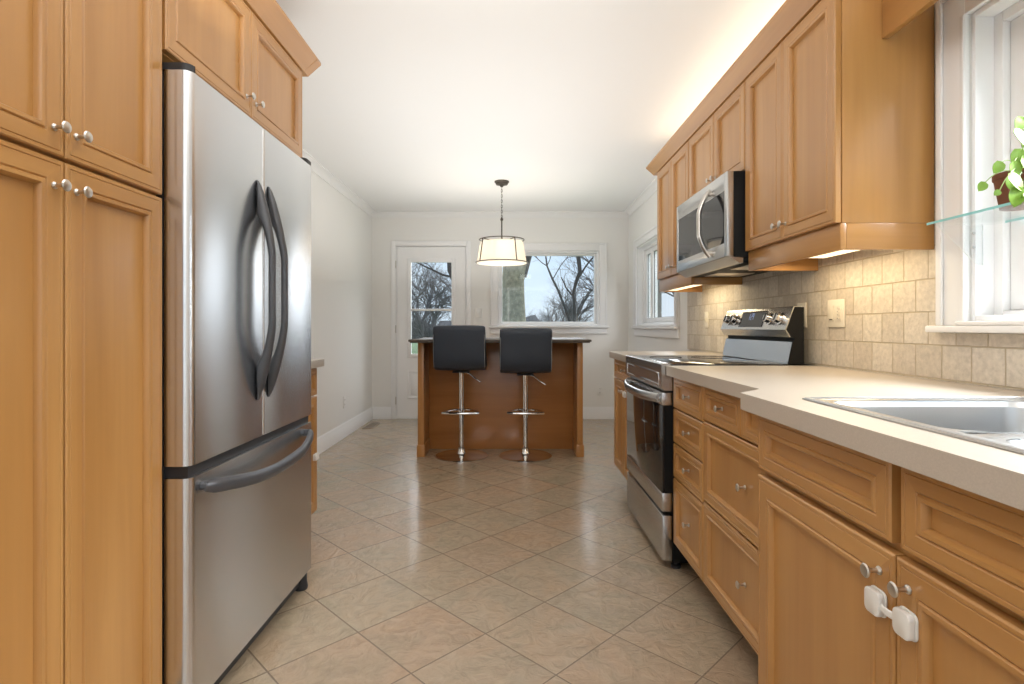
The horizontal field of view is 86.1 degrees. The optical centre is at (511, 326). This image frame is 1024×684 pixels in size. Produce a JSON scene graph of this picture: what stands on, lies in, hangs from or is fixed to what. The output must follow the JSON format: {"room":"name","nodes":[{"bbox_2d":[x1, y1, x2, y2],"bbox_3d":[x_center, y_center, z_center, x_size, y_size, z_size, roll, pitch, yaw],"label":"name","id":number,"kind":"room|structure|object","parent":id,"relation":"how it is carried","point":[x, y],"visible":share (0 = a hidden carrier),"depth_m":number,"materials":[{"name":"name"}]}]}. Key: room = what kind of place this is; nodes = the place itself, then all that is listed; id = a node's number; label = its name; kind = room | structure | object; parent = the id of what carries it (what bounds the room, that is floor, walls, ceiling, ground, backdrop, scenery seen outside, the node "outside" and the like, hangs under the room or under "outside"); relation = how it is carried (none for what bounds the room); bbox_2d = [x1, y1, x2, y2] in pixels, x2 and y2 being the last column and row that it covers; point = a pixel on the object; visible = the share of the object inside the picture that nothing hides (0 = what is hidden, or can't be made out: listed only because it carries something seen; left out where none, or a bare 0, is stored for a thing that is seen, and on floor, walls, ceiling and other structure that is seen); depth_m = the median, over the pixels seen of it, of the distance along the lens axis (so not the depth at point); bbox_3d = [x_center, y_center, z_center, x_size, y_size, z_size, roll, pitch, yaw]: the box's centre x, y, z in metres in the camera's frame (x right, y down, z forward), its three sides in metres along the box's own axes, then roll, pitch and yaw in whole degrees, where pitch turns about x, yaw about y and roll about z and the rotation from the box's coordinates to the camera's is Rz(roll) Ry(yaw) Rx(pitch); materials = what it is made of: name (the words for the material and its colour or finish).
{"room":"kitchen","nodes":[
{"label":"kitchen","id":0,"kind":"room"},
{"bbox_2d":[311,171,371,437],"bbox_3d":[-1.730,-0.135,1.960,0.150,2.440,9.020,0,0,0],"label":"wall","id":1,"kind":"structure","parent":0,"point":[341,232],"depth_m":5.26,"materials":[{"name":"white paint"}]},
{"bbox_2d":[162,0,301,156],"bbox_3d":[-1.265,-0.915,1.899,0.777,0.380,0.943,0,0,0],"label":"upper cabinet","id":2,"kind":"object","parent":1,"relation":"attached to","point":[228,47],"visible":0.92,"depth_m":1.84,"materials":[{"name":"brown wood"}]},
{"bbox_2d":[243,0,320,76],"bbox_3d":[-1.248,-1.135,1.607,0.811,0.060,1.625,0,0,0],"label":"crown molding","id":3,"kind":"structure","parent":2,"relation":"on","point":[269,13],"depth_m":2.11,"materials":[{"name":"brown wood"}]},
{"bbox_2d":[302,148,375,216],"bbox_3d":[-1.623,-1.323,4.452,0.065,0.065,3.904,0,0,0],"label":"trim","id":4,"kind":"structure","parent":1,"relation":"attached to","point":[317,168],"depth_m":5.08,"materials":[{"name":"white paint"}]},
{"bbox_2d":[343,396,345,407],"bbox_3d":[-1.650,0.740,5.400,0.008,0.116,0.072,0,0,0],"label":"power outlet","id":5,"kind":"object","parent":1,"relation":"attached to","point":[344,397],"visible":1,"depth_m":5.39,"materials":[{"name":"white plastic"}]},
{"bbox_2d":[317,407,372,453],"bbox_3d":[-1.647,1.014,4.720,0.016,0.142,3.500,0,0,0],"label":"baseboard","id":6,"kind":"structure","parent":1,"relation":"attached to","point":[340,432],"depth_m":5.32,"materials":[{"name":"white paint"}]},
{"bbox_2d":[219,419,757,683],"bbox_3d":[-0.137,1.145,1.965,3.337,0.120,9.330,0,0,0],"label":"floor","id":7,"kind":"structure","parent":0,"point":[492,569],"depth_m":2.31,"materials":[{"name":"tile"}]},
{"bbox_2d":[0,0,161,683],"bbox_3d":[-1.265,-0.010,1.110,0.777,2.190,0.630,0,0,0],"label":"pantry cabinet","id":8,"kind":"object","parent":7,"relation":"on","point":[81,80],"visible":1,"depth_m":1.14,"materials":[{"name":"brown wood"}]},
{"bbox_2d":[156,62,313,683],"bbox_3d":[-1.200,0.196,1.866,0.871,1.778,0.872,0,0,0],"label":"refrigerator","id":9,"kind":"object","parent":7,"relation":"on","point":[237,433],"visible":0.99,"depth_m":1.61,"materials":[{"name":"silver metal"}]},
{"bbox_2d":[308,368,316,513],"bbox_3d":[-1.334,0.648,2.623,0.640,0.872,0.625,0,0,0],"label":"base cabinet","id":10,"kind":"object","parent":7,"relation":"on","point":[312,418],"visible":0.04,"depth_m":2.89,"materials":[{"name":"brown wood"}]},
{"bbox_2d":[313,453,318,460],"bbox_3d":[-1.034,0.685,2.893,0.015,0.035,0.057,0,0,0],"label":"lock","id":11,"kind":"object","parent":10,"relation":"attached to","point":[316,455],"visible":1,"depth_m":2.88,"materials":[{"name":"white plastic"}]},
{"bbox_2d":[311,359,323,368],"bbox_3d":[-1.332,0.191,2.631,0.644,0.040,0.642,0,0,0],"label":"countertop","id":12,"kind":"structure","parent":10,"relation":"on","point":[315,363],"depth_m":2.85,"materials":[{"name":"beige laminate"}]},
{"bbox_2d":[363,423,379,427],"bbox_3d":[-1.545,1.082,6.025,0.120,0.006,0.330,0,0,0],"label":"floor vent","id":13,"kind":"object","parent":7,"relation":"in","point":[370,425],"visible":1,"depth_m":6.01,"materials":[{"name":"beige metal"}]},
{"bbox_2d":[433,325,487,461],"bbox_3d":[-0.425,0.535,4.607,0.444,1.098,0.453,0,0,0],"label":"bar stool","id":14,"kind":"object","parent":7,"relation":"on","point":[461,349],"visible":1,"depth_m":4.40,"materials":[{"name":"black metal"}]},
{"bbox_2d":[408,338,591,456],"bbox_3d":[-0.098,0.593,4.878,1.488,0.982,0.868,0,0,0],"label":"kitchen island","id":15,"kind":"object","parent":7,"relation":"on","point":[497,393],"visible":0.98,"depth_m":4.88,"materials":[{"name":"brown wood"}]},
{"bbox_2d":[408,338,591,342],"bbox_3d":[-0.098,0.116,4.878,1.488,0.028,0.868,0,0,0],"label":"island countertop","id":16,"kind":"structure","parent":15,"relation":"on","point":[420,340],"depth_m":4.46,"materials":[{"name":"grey stone"}]},
{"bbox_2d":[499,328,551,461],"bbox_3d":[0.112,0.546,4.607,0.444,1.076,0.453,0,0,0],"label":"bar stool","id":17,"kind":"object","parent":7,"relation":"on","point":[525,352],"visible":1,"depth_m":4.40,"materials":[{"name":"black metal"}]},
{"bbox_2d":[614,359,629,479],"bbox_3d":[1.029,0.650,3.518,0.686,0.870,0.629,0,0,0],"label":"base cabinet","id":18,"kind":"object","parent":7,"relation":"on","point":[620,403],"visible":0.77,"depth_m":3.64,"materials":[{"name":"brown wood"}]},
{"bbox_2d":[609,351,739,361],"bbox_3d":[1.022,0.192,3.527,0.676,0.042,0.646,0,0,0],"label":"countertop","id":19,"kind":"structure","parent":18,"relation":"on","point":[618,355],"depth_m":3.54,"materials":[{"name":"beige laminate"}]},
{"bbox_2d":[673,377,727,614],"bbox_3d":[1.034,0.650,2.240,0.676,0.870,0.376,0,0,0],"label":"base cabinet","id":20,"kind":"object","parent":7,"relation":"on","point":[688,420],"visible":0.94,"depth_m":2.24,"materials":[{"name":"brown wood"}]},
{"bbox_2d":[624,306,803,568],"bbox_3d":[0.955,0.496,2.815,0.690,1.178,0.758,0,0,0],"label":"range","id":21,"kind":"object","parent":7,"relation":"on","point":[776,334],"visible":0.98,"depth_m":2.62,"materials":[{"name":"silver metal"}]},
{"bbox_2d":[635,355,787,365],"bbox_3d":[0.959,0.172,2.815,0.538,0.015,0.756,0,0,0],"label":"cooktop","id":22,"kind":"object","parent":21,"relation":"in","point":[667,360],"depth_m":2.68,"materials":[{"name":"black glass"}]},
{"bbox_2d":[703,387,765,654],"bbox_3d":[1.034,0.650,1.740,0.676,0.870,0.620,0,0,0],"label":"base cabinet","id":23,"kind":"object","parent":7,"relation":"on","point":[731,470],"visible":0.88,"depth_m":1.80,"materials":[{"name":"brown wood"}]},
{"bbox_2d":[758,416,1023,683],"bbox_3d":[0.984,0.650,0.890,0.776,0.870,1.012,0,0,0],"label":"base cabinet","id":24,"kind":"object","parent":7,"relation":"on","point":[835,521],"visible":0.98,"depth_m":0.94,"materials":[{"name":"brown wood"}]},
{"bbox_2d":[666,366,1023,510],"bbox_3d":[0.977,0.192,1.364,0.766,0.042,2.128,0,0,0],"label":"countertop","id":25,"kind":"structure","parent":24,"relation":"on","point":[774,393],"depth_m":1.14,"materials":[{"name":"beige laminate"}]},
{"bbox_2d":[802,397,1023,453],"bbox_3d":[0.962,0.257,0.851,0.556,0.186,0.885,0,0,0],"label":"sink","id":26,"kind":"object","parent":25,"relation":"in","point":[998,422],"visible":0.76,"depth_m":1.25,"materials":[{"name":"silver metal"}]},
{"bbox_2d":[864,585,918,641],"bbox_3d":[0.616,0.465,0.894,0.015,0.044,0.110,0,0,0],"label":"lock","id":27,"kind":"object","parent":24,"relation":"attached to","point":[905,623],"visible":1,"depth_m":0.87,"materials":[{"name":"white plastic"}]},
{"bbox_2d":[372,218,627,418],"bbox_3d":[-0.137,-0.135,6.550,3.337,2.440,0.160,0,0,0],"label":"wall","id":28,"kind":"structure","parent":0,"point":[598,367],"depth_m":6.47,"materials":[{"name":"white paint"}]},
{"bbox_2d":[391,241,470,418],"bbox_3d":[-0.955,0.035,6.522,0.940,2.100,0.212,0,0,0],"label":"door","id":29,"kind":"structure","parent":28,"relation":"in","point":[457,253],"depth_m":6.48,"materials":[{"name":"white paint"}]},
{"bbox_2d":[373,407,613,418],"bbox_3d":[-0.133,1.014,6.462,3.010,0.142,0.016,0,0,0],"label":"baseboard","id":30,"kind":"structure","parent":28,"relation":"attached to","point":[378,412],"depth_m":6.45,"materials":[{"name":"white paint"}]},
{"bbox_2d":[372,211,627,217],"bbox_3d":[-0.141,-1.323,6.438,3.027,0.065,0.065,0,0,0],"label":"trim","id":31,"kind":"structure","parent":28,"relation":"attached to","point":[378,214],"depth_m":6.45,"materials":[{"name":"white paint"}]},
{"bbox_2d":[489,243,608,333],"bbox_3d":[0.432,-0.454,6.521,1.411,1.068,0.213,0,0,0],"label":"window","id":32,"kind":"structure","parent":28,"relation":"in","point":[598,250],"depth_m":6.45,"materials":[{"name":"white paint"}]},
{"bbox_2d":[597,386,602,394],"bbox_3d":[1.040,0.750,6.465,0.072,0.116,0.008,0,0,0],"label":"power outlet","id":33,"kind":"object","parent":28,"relation":"attached to","point":[599,388],"visible":1,"depth_m":6.46,"materials":[{"name":"white plastic"}]},
{"bbox_2d":[276,0,785,210],"bbox_3d":[-0.137,-1.415,1.965,3.337,0.120,9.330,0,0,0],"label":"ceiling","id":34,"kind":"structure","parent":0,"point":[412,105],"depth_m":3.14,"materials":[{"name":"white paint"}]},
{"bbox_2d":[475,179,527,265],"bbox_3d":[-0.095,-0.973,5.100,0.490,0.764,0.490,0,0,0],"label":"pendant lamp","id":35,"kind":"object","parent":34,"relation":"hanging from","point":[492,252],"visible":1,"depth_m":4.93,"materials":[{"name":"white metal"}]},
{"bbox_2d":[477,260,525,265],"bbox_3d":[-0.095,-0.593,5.100,0.456,0.003,0.456,0,0,0],"label":"diffuser","id":36,"kind":"object","parent":35,"relation":"attached to","point":[481,262],"depth_m":5.02,"materials":[{"name":"fabric"}]},
{"bbox_2d":[628,0,1023,390],"bbox_3d":[1.446,-0.135,1.960,0.172,2.440,9.020,0,0,0],"label":"wall","id":37,"kind":"structure","parent":0,"point":[889,295],"depth_m":2.07,"materials":[{"name":"white paint"}]},
{"bbox_2d":[624,177,656,216],"bbox_3d":[1.339,-1.323,5.192,0.065,0.065,2.424,0,0,0],"label":"trim","id":38,"kind":"structure","parent":37,"relation":"attached to","point":[651,189],"depth_m":5.62,"materials":[{"name":"white paint"}]},
{"bbox_2d":[631,224,679,338],"bbox_3d":[1.426,-0.431,5.280,0.208,1.053,1.626,0,0,0],"label":"window","id":39,"kind":"structure","parent":37,"relation":"in","point":[650,324],"depth_m":5.69,"materials":[{"name":"white paint"}]},
{"bbox_2d":[657,141,741,291],"bbox_3d":[1.185,-0.677,3.580,0.347,0.855,0.699,0,0,0],"label":"upper cabinet","id":40,"kind":"object","parent":37,"relation":"attached to","point":[673,178],"visible":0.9,"depth_m":3.57,"materials":[{"name":"brown wood"}]},
{"bbox_2d":[669,285,699,290],"bbox_3d":[1.126,-0.296,3.600,0.098,0.076,0.600,0,0,0],"label":"light","id":41,"kind":"object","parent":40,"relation":"attached to","point":[690,286],"visible":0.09,"depth_m":3.58,"materials":[{"name":"white plastic"}]},
{"bbox_2d":[705,312,708,327],"bbox_3d":[1.353,-0.050,3.820,0.013,0.114,0.072,0,0,0],"label":"switch plate","id":42,"kind":"object","parent":37,"relation":"attached to","point":[706,313],"visible":1,"depth_m":3.81,"materials":[{"name":"beige plastic"}]},
{"bbox_2d":[689,82,744,197],"bbox_3d":[1.185,-0.905,2.840,0.347,0.400,0.779,0,0,0],"label":"upper cabinet","id":43,"kind":"object","parent":37,"relation":"attached to","point":[718,147],"visible":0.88,"depth_m":2.77,"materials":[{"name":"brown wood"}]},
{"bbox_2d":[677,171,770,277],"bbox_3d":[1.127,-0.495,2.845,0.463,0.416,0.758,0,0,0],"label":"microwave","id":44,"kind":"object","parent":43,"relation":"attached to","point":[711,223],"visible":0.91,"depth_m":2.65,"materials":[{"name":"silver metal"}]},
{"bbox_2d":[646,0,820,175],"bbox_3d":[1.175,-1.135,2.881,0.393,0.060,2.238,0,0,0],"label":"crown molding","id":45,"kind":"structure","parent":37,"relation":"attached to","point":[791,13],"depth_m":2.42,"materials":[{"name":"brown wood"}]},
{"bbox_2d":[797,303,806,327],"bbox_3d":[1.355,-0.055,2.565,0.008,0.116,0.076,0,0,0],"label":"power outlet","id":46,"kind":"object","parent":37,"relation":"attached to","point":[804,305],"visible":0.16,"depth_m":2.53,"materials":[{"name":"beige plastic"}]},
{"bbox_2d":[828,299,844,326],"bbox_3d":[1.354,-0.057,2.293,0.011,0.116,0.120,0,0,0],"label":"switch plate","id":47,"kind":"object","parent":37,"relation":"attached to","point":[836,308],"visible":1,"depth_m":2.29,"materials":[{"name":"beige plastic"}]},
{"bbox_2d":[837,305,841,320],"bbox_3d":[1.352,-0.057,2.264,0.003,0.066,0.033,0,0,0],"label":"switch","id":48,"kind":"object","parent":47,"relation":"attached to","point":[839,307],"depth_m":2.26,"materials":[{"name":"beige plastic"}]},
{"bbox_2d":[745,0,933,270],"bbox_3d":[1.185,-0.677,2.106,0.347,0.855,0.687,0,0,0],"label":"upper cabinet","id":49,"kind":"object","parent":37,"relation":"attached to","point":[839,116],"visible":1,"depth_m":1.76,"materials":[{"name":"brown wood"}]},
{"bbox_2d":[811,250,858,257],"bbox_3d":[1.126,-0.296,1.923,0.098,0.076,0.275,0,0,0],"label":"light","id":50,"kind":"object","parent":49,"relation":"attached to","point":[841,251],"visible":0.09,"depth_m":1.92,"materials":[{"name":"white plastic"}]},
{"bbox_2d":[882,0,938,38],"bbox_3d":[1.199,-1.045,0.930,0.022,0.240,1.660,0,0,0],"label":"window valance","id":51,"kind":"object","parent":49,"relation":"attached to","point":[896,14],"visible":1,"depth_m":1.68,"materials":[{"name":"brown wood"}]},
{"bbox_2d":[687,198,1023,390],"bbox_3d":[1.366,-0.122,2.265,0.012,0.585,3.970,0,0,0],"label":"tile backsplash","id":52,"kind":"structure","parent":37,"relation":"attached to","point":[889,295],"depth_m":2.06,"materials":[{"name":"tile"}]},
{"bbox_2d":[925,0,1023,333],"bbox_3d":[1.426,-0.510,0.960,0.208,1.054,1.594,0,0,0],"label":"window","id":53,"kind":"structure","parent":37,"relation":"in","point":[997,28],"depth_m":1.62,"materials":[{"name":"white paint"}]},
{"bbox_2d":[927,202,1023,264],"bbox_3d":[1.335,-0.246,0.960,0.200,0.126,1.345,0,0,0],"label":"glass shelf","id":54,"kind":"object","parent":53,"relation":"attached to","point":[1009,203],"visible":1,"depth_m":1.56,"materials":[{"name":"teal"}]},
{"bbox_2d":[977,116,1023,210],"bbox_3d":[1.269,-0.402,1.384,0.251,0.246,0.145,0,0,-25],"label":"potted plant","id":55,"kind":"object","parent":54,"relation":"on","point":[1008,184],"visible":1,"depth_m":1.36,"materials":[{"name":"green plant"}]},
{"label":"outside","id":56,"kind":"structure","parent":0,"visible":0},
{"bbox_2d":[412,343,417,353],"bbox_3d":[0.000,1.620,43.320,80.000,0.170,73.360,0,0,0],"label":"ground","id":57,"kind":"structure","parent":56,"point":[414,345],"depth_m":39.12,"materials":[{"name":"green plant"}]},
{"bbox_2d":[412,297,430,326],"bbox_3d":[-5.096,0.047,23.819,3.119,2.984,2.600,0,0,32],"label":"bare shrub","id":58,"kind":"object","parent":57,"relation":"on","point":[414,297],"visible":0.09,"depth_m":23.65,"materials":[{"name":"grey plant"}]},
{"bbox_2d":[412,263,436,304],"bbox_3d":[-6.434,-1.440,29.710,4.990,5.968,4.160,0,0,32],"label":"bare tree","id":59,"kind":"object","parent":57,"relation":"on","point":[423,263],"visible":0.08,"depth_m":29.36,"materials":[{"name":"grey plant"}]},
{"bbox_2d":[412,308,442,338],"bbox_3d":[-3.561,0.285,21.930,2.184,2.506,2.620,0,0,39],"label":"bare shrub","id":60,"kind":"object","parent":57,"relation":"on","point":[413,320],"visible":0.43,"depth_m":21.87,"materials":[{"name":"grey plant"}]},
{"bbox_2d":[412,263,450,337],"bbox_3d":[-4.102,-1.092,26.226,3.744,5.268,4.491,0,0,13],"label":"bare tree","id":61,"kind":"object","parent":57,"relation":"on","point":[421,290],"visible":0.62,"depth_m":26.10,"materials":[{"name":"grey plant"}]},
{"bbox_2d":[412,263,450,337],"bbox_3d":[-5.641,-2.005,37.680,4.993,7.100,5.988,0,0,9],"label":"bare tree","id":62,"kind":"object","parent":57,"relation":"on","point":[425,283],"visible":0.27,"depth_m":37.59,"materials":[{"name":"grey plant"}]},
{"bbox_2d":[412,263,450,278],"bbox_3d":[-1.463,-0.748,9.947,2.192,4.574,1.321,0,0,44],"label":"bare tree","id":63,"kind":"object","parent":57,"relation":"on","point":[421,264],"visible":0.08,"depth_m":10.03,"materials":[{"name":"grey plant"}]},
{"bbox_2d":[414,301,450,337],"bbox_3d":[-4.128,-0.101,27.218,2.860,3.282,3.431,0,0,-9],"label":"bare shrub","id":64,"kind":"object","parent":57,"relation":"on","point":[435,314],"visible":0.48,"depth_m":27.06,"materials":[{"name":"grey plant"}]},
{"bbox_2d":[418,264,450,319],"bbox_3d":[-3.140,-1.534,33.140,5.489,6.155,4.576,0,0,-5],"label":"bare tree","id":65,"kind":"object","parent":57,"relation":"on","point":[446,284],"visible":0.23,"depth_m":33.06,"materials":[{"name":"grey plant"}]},
{"bbox_2d":[412,315,539,338],"bbox_3d":[-0.200,-0.033,61.711,89.600,3.236,4.577,0,0,0],"label":"woods","id":66,"kind":"object","parent":57,"relation":"on","point":[530,319],"visible":0.02,"depth_m":60.93,"materials":[{"name":"green plant"}]},
{"bbox_2d":[502,256,531,321],"bbox_3d":[0.521,-3.654,13.638,4.643,10.377,6.790,0,0,38],"label":"bare tree","id":67,"kind":"object","parent":57,"relation":"on","point":[513,296],"visible":0.02,"depth_m":13.74,"materials":[{"name":"grey plant"}]},
{"bbox_2d":[526,307,569,321],"bbox_3d":[1.289,0.166,24.035,2.869,2.745,2.392,0,0,-38],"label":"bare shrub","id":68,"kind":"object","parent":57,"relation":"on","point":[551,313],"visible":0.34,"depth_m":24.01,"materials":[{"name":"grey plant"}]},
{"bbox_2d":[534,256,574,321],"bbox_3d":[0.793,-0.634,11.463,1.828,4.341,1.044,0,0,31],"label":"bare tree","id":69,"kind":"object","parent":57,"relation":"on","point":[546,264],"visible":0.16,"depth_m":11.48,"materials":[{"name":"brown plant"}]},
{"bbox_2d":[532,312,582,321],"bbox_3d":[2.161,0.285,25.107,2.620,2.506,2.184,0,0,10],"label":"bare shrub","id":70,"kind":"object","parent":57,"relation":"on","point":[532,312],"visible":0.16,"depth_m":25.07,"materials":[{"name":"grey plant"}]},
{"bbox_2d":[541,287,589,321],"bbox_3d":[3.158,-0.650,34.071,3.992,4.383,3.328,0,0,-43],"label":"bare tree","id":71,"kind":"object","parent":57,"relation":"on","point":[554,306],"visible":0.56,"depth_m":33.92,"materials":[{"name":"grey plant"}]},
{"bbox_2d":[542,271,593,321],"bbox_3d":[4.449,-1.458,35.886,5.489,6.003,4.576,0,0,-10],"label":"bare tree","id":72,"kind":"object","parent":57,"relation":"on","point":[577,289],"visible":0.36,"depth_m":35.88,"materials":[{"name":"grey plant"}]},
{"bbox_2d":[552,256,593,310],"bbox_3d":[4.784,-2.003,27.318,5.739,7.096,4.784,0,0,28],"label":"bare tree","id":73,"kind":"object","parent":57,"relation":"on","point":[582,257],"visible":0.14,"depth_m":27.70,"materials":[{"name":"grey plant"}]},
{"bbox_2d":[554,290,593,321],"bbox_3d":[3.318,-0.250,27.750,3.120,3.580,3.743,0,0,-32],"label":"bare shrub","id":74,"kind":"object","parent":57,"relation":"on","point":[580,317],"visible":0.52,"depth_m":27.29,"materials":[{"name":"grey plant"}]},
{"bbox_2d":[555,256,593,321],"bbox_3d":[0.971,-1.283,11.276,2.611,5.635,2.143,0,0,-18],"label":"bare tree","id":75,"kind":"object","parent":57,"relation":"on","point":[578,258],"visible":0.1,"depth_m":10.97,"materials":[{"name":"brown plant"}]},
{"bbox_2d":[658,280,661,316],"bbox_3d":[2.225,-0.140,8.400,0.080,3.350,0.210,0,0,0],"label":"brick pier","id":76,"kind":"structure","parent":57,"relation":"on","point":[659,293],"depth_m":8.29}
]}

